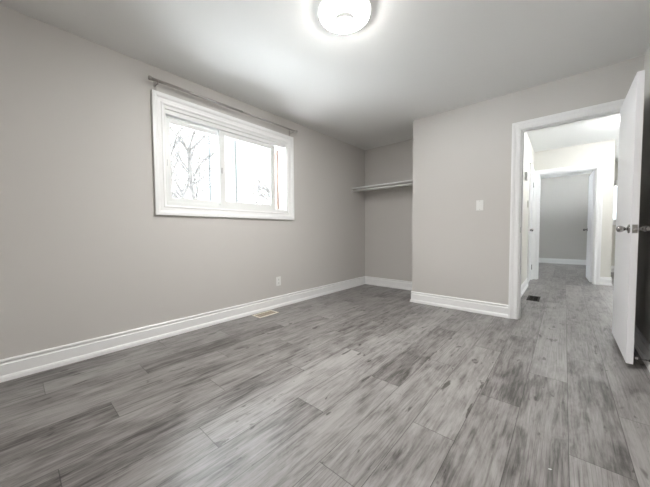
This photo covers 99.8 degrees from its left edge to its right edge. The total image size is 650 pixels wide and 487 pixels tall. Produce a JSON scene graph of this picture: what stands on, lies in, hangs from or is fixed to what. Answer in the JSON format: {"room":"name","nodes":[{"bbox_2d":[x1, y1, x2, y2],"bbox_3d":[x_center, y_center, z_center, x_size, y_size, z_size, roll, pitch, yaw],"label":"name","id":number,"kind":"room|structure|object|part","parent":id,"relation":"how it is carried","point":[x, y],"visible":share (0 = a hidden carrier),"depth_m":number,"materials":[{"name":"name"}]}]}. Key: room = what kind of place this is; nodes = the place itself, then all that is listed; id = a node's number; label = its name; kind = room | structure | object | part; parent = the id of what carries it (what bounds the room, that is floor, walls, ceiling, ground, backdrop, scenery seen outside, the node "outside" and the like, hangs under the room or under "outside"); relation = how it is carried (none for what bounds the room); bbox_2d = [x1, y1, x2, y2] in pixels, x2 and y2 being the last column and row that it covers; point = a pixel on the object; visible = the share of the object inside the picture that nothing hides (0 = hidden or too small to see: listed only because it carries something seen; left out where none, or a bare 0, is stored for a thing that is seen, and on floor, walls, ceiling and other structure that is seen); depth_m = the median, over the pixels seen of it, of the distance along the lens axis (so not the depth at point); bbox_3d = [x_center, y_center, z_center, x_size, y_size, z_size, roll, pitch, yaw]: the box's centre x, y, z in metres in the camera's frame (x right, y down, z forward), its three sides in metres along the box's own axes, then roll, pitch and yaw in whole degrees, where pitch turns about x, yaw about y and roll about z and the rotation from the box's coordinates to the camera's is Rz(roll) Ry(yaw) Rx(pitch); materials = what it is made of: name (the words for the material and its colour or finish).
{"room":"empty bedroom","nodes":[
{"label":"empty bedroom","id":0,"kind":"room"},
{"bbox_2d":[0,5,364,359],"bbox_3d":[-0.882,-0.391,3.365,0.240,2.680,4.867,2,3,41],"label":"wall","id":1,"kind":"structure","parent":0,"point":[85,251],"depth_m":2.22,"materials":[{"name":"grey paint"}]},
{"bbox_2d":[0,276,364,382],"bbox_3d":[-0.774,0.759,3.326,0.023,0.144,4.627,2,3,41],"label":"baseboard","id":2,"kind":"structure","parent":1,"relation":"attached to","point":[18,366],"depth_m":2.38,"materials":[{"name":"white paint"}]},
{"bbox_2d":[151,89,293,219],"bbox_3d":[-1.061,-0.836,3.126,0.266,1.092,1.659,2,3,41],"label":"window","id":3,"kind":"structure","parent":1,"relation":"in","point":[167,109],"depth_m":2.94,"materials":[{"name":"white paint"}]},
{"bbox_3d":[-1.274,-0.804,2.861,0.034,0.790,0.740,2,3,41],"label":"sash","id":4,"kind":"part","parent":3,"relation":"part of","materials":[{"name":"clear glass"}]},
{"bbox_3d":[-0.891,-0.822,3.217,0.034,0.798,0.740,2,3,41],"label":"sash","id":5,"kind":"part","parent":3,"relation":"part of","materials":[{"name":"clear glass"}]},
{"bbox_3d":[-1.118,-0.838,3.175,0.035,0.908,1.475,2,3,41],"label":"storm frame","id":6,"kind":"part","parent":3,"relation":"part of","materials":[{"name":"white plastic"}]},
{"bbox_2d":[148,75,297,135],"bbox_3d":[-0.956,-1.426,2.991,0.095,0.075,1.719,2,3,41],"label":"curtain rod","id":7,"kind":"object","parent":1,"relation":"attached to","point":[154,80],"visible":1,"depth_m":2.69,"materials":[{"name":"silver metal"}]},
{"bbox_3d":[-1.192,-1.429,2.679,0.025,0.025,0.875,2,3,41],"label":"rod","id":8,"kind":"part","parent":7,"relation":"part of","materials":[{"name":"silver metal"}]},
{"bbox_3d":[-0.654,-1.458,3.294,0.019,0.019,0.800,2,3,41],"label":"rod","id":9,"kind":"part","parent":7,"relation":"part of","materials":[{"name":"silver metal"}]},
{"bbox_2d":[276,276,280,285],"bbox_3d":[-0.598,0.485,3.530,0.009,0.116,0.075,2,3,41],"label":"wall outlet","id":10,"kind":"object","parent":1,"relation":"attached to","point":[278,279],"visible":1,"depth_m":3.52,"materials":[{"name":"white plastic"}]},
{"bbox_2d":[0,263,649,486],"bbox_3d":[3.124,0.834,3.969,5.050,0.120,10.720,2,3,41],"label":"floor","id":11,"kind":"structure","parent":0,"point":[366,385],"depth_m":1.54,"materials":[{"name":"grey laminate"}]},
{"bbox_2d":[252,310,278,317],"bbox_3d":[-0.700,0.832,3.234,0.150,0.005,0.280,2,3,41],"label":"floor vent","id":12,"kind":"object","parent":11,"relation":"in","point":[270,312],"visible":1,"depth_m":3.22,"materials":[{"name":"beige metal"}]},
{"bbox_2d":[526,295,539,301],"bbox_3d":[2.952,0.776,3.877,0.140,0.005,0.340,2,3,41],"label":"floor vent","id":13,"kind":"object","parent":11,"relation":"in","point":[531,298],"visible":1,"depth_m":3.86,"materials":[{"name":"brown metal"}]},
{"bbox_2d":[0,0,649,149],"bbox_3d":[0.419,-1.632,2.165,3.242,0.120,4.627,2,3,41],"label":"ceiling","id":14,"kind":"structure","parent":0,"point":[365,88],"depth_m":2.19,"materials":[{"name":"white paint"}]},
{"bbox_2d":[318,0,370,33],"bbox_3d":[0.132,-1.518,1.845,0.353,0.076,0.353,2,3,41],"label":"ceiling light","id":15,"kind":"object","parent":14,"relation":"attached to","point":[337,16],"visible":1,"depth_m":1.80,"materials":[{"name":"white glass"}]},
{"bbox_2d":[365,139,412,280],"bbox_3d":[1.226,-0.462,4.672,1.210,2.680,0.120,2,3,41],"label":"wall","id":16,"kind":"structure","parent":0,"point":[388,215],"depth_m":4.70,"materials":[{"name":"grey paint"}]},
{"bbox_2d":[352,180,412,193],"bbox_3d":[1.049,-0.910,4.455,1.209,0.080,0.406,2,3,41],"label":"closet shelf","id":17,"kind":"object","parent":16,"relation":"attached to","point":[407,184],"visible":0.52,"depth_m":4.50,"materials":[{"name":"white paint"}]},
{"bbox_3d":[0.932,-0.888,4.321,1.186,0.023,0.023,2,3,41],"label":"hanging rod","id":18,"kind":"part","parent":17,"relation":"part of","materials":[{"name":"white plastic"}]},
{"bbox_2d":[365,276,411,290],"bbox_3d":[1.188,0.687,4.667,1.210,0.144,0.023,2,3,41],"label":"baseboard","id":19,"kind":"structure","parent":16,"relation":"attached to","point":[392,283],"depth_m":4.73,"materials":[{"name":"white paint"}]},
{"bbox_2d":[412,55,643,312],"bbox_3d":[1.970,-0.400,3.061,2.032,2.680,0.060,2,3,41],"label":"wall","id":20,"kind":"structure","parent":0,"point":[462,155],"depth_m":3.20,"materials":[{"name":"grey paint"}]},
{"bbox_2d":[410,291,508,317],"bbox_3d":[1.597,0.738,3.388,1.138,0.144,0.023,2,3,41],"label":"baseboard","id":21,"kind":"structure","parent":20,"relation":"attached to","point":[482,307],"depth_m":3.33,"materials":[{"name":"white paint"}]},
{"bbox_2d":[476,200,482,210],"bbox_3d":[1.790,-0.443,3.170,0.074,0.118,0.010,2,3,41],"label":"light switch","id":22,"kind":"object","parent":20,"relation":"attached to","point":[479,203],"visible":1,"depth_m":3.17,"materials":[{"name":"white plastic"}]},
{"bbox_2d":[508,70,649,363],"bbox_3d":[2.155,-0.208,2.437,0.924,2.106,0.933,2,3,41],"label":"door","id":23,"kind":"structure","parent":20,"relation":"attached to","point":[630,109],"depth_m":2.20,"materials":[{"name":"white paint"}]},
{"bbox_3d":[2.361,-0.220,2.673,0.924,2.106,0.022,2,3,41],"label":"casing","id":24,"kind":"part","parent":23,"relation":"part of","materials":[{"name":"white paint"}]},
{"bbox_3d":[2.114,-0.103,1.951,0.058,0.045,0.045,2,3,41],"label":"knob","id":25,"kind":"part","parent":23,"relation":"part of","materials":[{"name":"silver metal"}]},
{"bbox_3d":[2.115,-0.100,1.869,0.025,0.058,0.002,2,3,41],"label":"latch plate","id":26,"kind":"part","parent":23,"relation":"part of","materials":[{"name":"silver metal"}]},
{"bbox_3d":[2.196,-0.101,1.879,0.058,0.045,0.045,2,3,41],"label":"knob","id":27,"kind":"part","parent":23,"relation":"part of","materials":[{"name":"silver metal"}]},
{"bbox_2d":[521,132,534,284],"bbox_3d":[3.041,-0.490,4.278,0.120,2.740,3.067,2,3,41],"label":"wall","id":28,"kind":"structure","parent":0,"point":[529,153],"depth_m":4.37,"materials":[{"name":"white paint"}]},
{"bbox_2d":[521,278,527,296],"bbox_3d":[2.808,0.705,3.942,0.023,0.144,2.127,2,3,41],"label":"baseboard","id":29,"kind":"structure","parent":28,"relation":"attached to","point":[524,285],"depth_m":4.34,"materials":[{"name":"white paint"}]},
{"bbox_2d":[527,163,534,281],"bbox_3d":[3.757,-0.333,5.054,0.184,2.110,0.870,2,3,41],"label":"door","id":30,"kind":"structure","parent":28,"relation":"in","point":[531,169],"depth_m":5.11,"materials":[{"name":"white paint"}]},
{"bbox_2d":[539,173,590,259],"bbox_3d":[6.414,-0.682,8.230,2.430,2.740,0.130,2,3,41],"label":"wall","id":31,"kind":"structure","parent":0,"point":[564,199],"depth_m":7.79,"materials":[{"name":"grey paint"}]},
{"bbox_2d":[539,258,585,264],"bbox_3d":[6.327,0.497,8.261,2.310,0.144,0.023,2,3,41],"label":"baseboard","id":32,"kind":"structure","parent":31,"relation":"attached to","point":[541,260],"depth_m":7.84,"materials":[{"name":"white paint"}]},
{"bbox_2d":[527,114,619,178],"bbox_3d":[4.768,-1.839,5.115,4.000,0.120,6.697,2,3,41],"label":"ceiling","id":33,"kind":"structure","parent":0,"point":[604,128],"depth_m":4.42,"materials":[{"name":"white paint"}]},
{"bbox_2d":[534,139,615,276],"bbox_3d":[4.480,-0.535,5.095,1.210,2.740,0.060,2,3,41],"label":"wall","id":34,"kind":"structure","parent":0,"point":[603,151],"depth_m":4.76,"materials":[{"name":"white paint"}]},
{"bbox_2d":[533,162,603,284],"bbox_3d":[4.733,-0.362,5.394,0.955,2.125,0.872,2,3,41],"label":"door","id":35,"kind":"structure","parent":34,"relation":"in","point":[595,191],"depth_m":4.95,"materials":[{"name":"white paint"}]},
{"bbox_2d":[600,277,611,285],"bbox_3d":[4.877,0.655,4.751,0.153,0.144,0.023,2,3,41],"label":"baseboard","id":36,"kind":"structure","parent":34,"relation":"attached to","point":[607,281],"depth_m":4.75,"materials":[{"name":"white paint"}]},
{"bbox_2d":[611,162,617,265],"bbox_3d":[7.062,-0.587,5.858,1.670,2.740,0.150,2,3,41],"label":"wall","id":37,"kind":"structure","parent":0,"point":[616,163],"depth_m":6.22,"materials":[{"name":"white paint"}]},
{"bbox_2d":[613,180,617,224],"bbox_3d":[6.931,-0.913,5.903,1.260,1.010,0.112,2,3,41],"label":"window","id":38,"kind":"structure","parent":37,"relation":"in","point":[615,181],"depth_m":6.19,"materials":[{"name":"white paint"}]},
{"bbox_2d":[635,44,649,343],"bbox_3d":[1.465,-0.303,0.852,0.120,2.680,3.933,2,3,41],"label":"wall","id":39,"kind":"structure","parent":0,"point":[642,310],"depth_m":2.18,"materials":[{"name":"grey paint"}]},
{"bbox_2d":[634,325,649,371],"bbox_3d":[1.414,0.842,0.940,0.023,0.144,3.913,2,3,41],"label":"baseboard","id":40,"kind":"structure","parent":39,"relation":"attached to","point":[641,344],"depth_m":2.08,"materials":[{"name":"white paint"}]},
{"bbox_3d":[-13.945,1.176,18.915,39.700,0.200,70.000,2,3,41],"label":"ground","id":41,"kind":"structure","parent":0,"visible":0},
{"bbox_2d":[170,125,245,200],"bbox_3d":[-5.456,-1.671,9.750,4.553,6.170,5.019,2,3,44],"label":"bare tree","id":42,"kind":"object","parent":41,"relation":"on","point":[191,178],"visible":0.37,"depth_m":9.11,"materials":[{"name":"grey plant"}]},
{"bbox_2d":[238,165,269,204],"bbox_3d":[-2.185,-1.605,14.205,4.027,5.580,3.918,0,2,3],"label":"bare tree","id":43,"kind":"object","parent":41,"relation":"on","point":[259,187],"visible":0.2,"depth_m":13.38,"materials":[{"name":"grey plant"}]}
]}

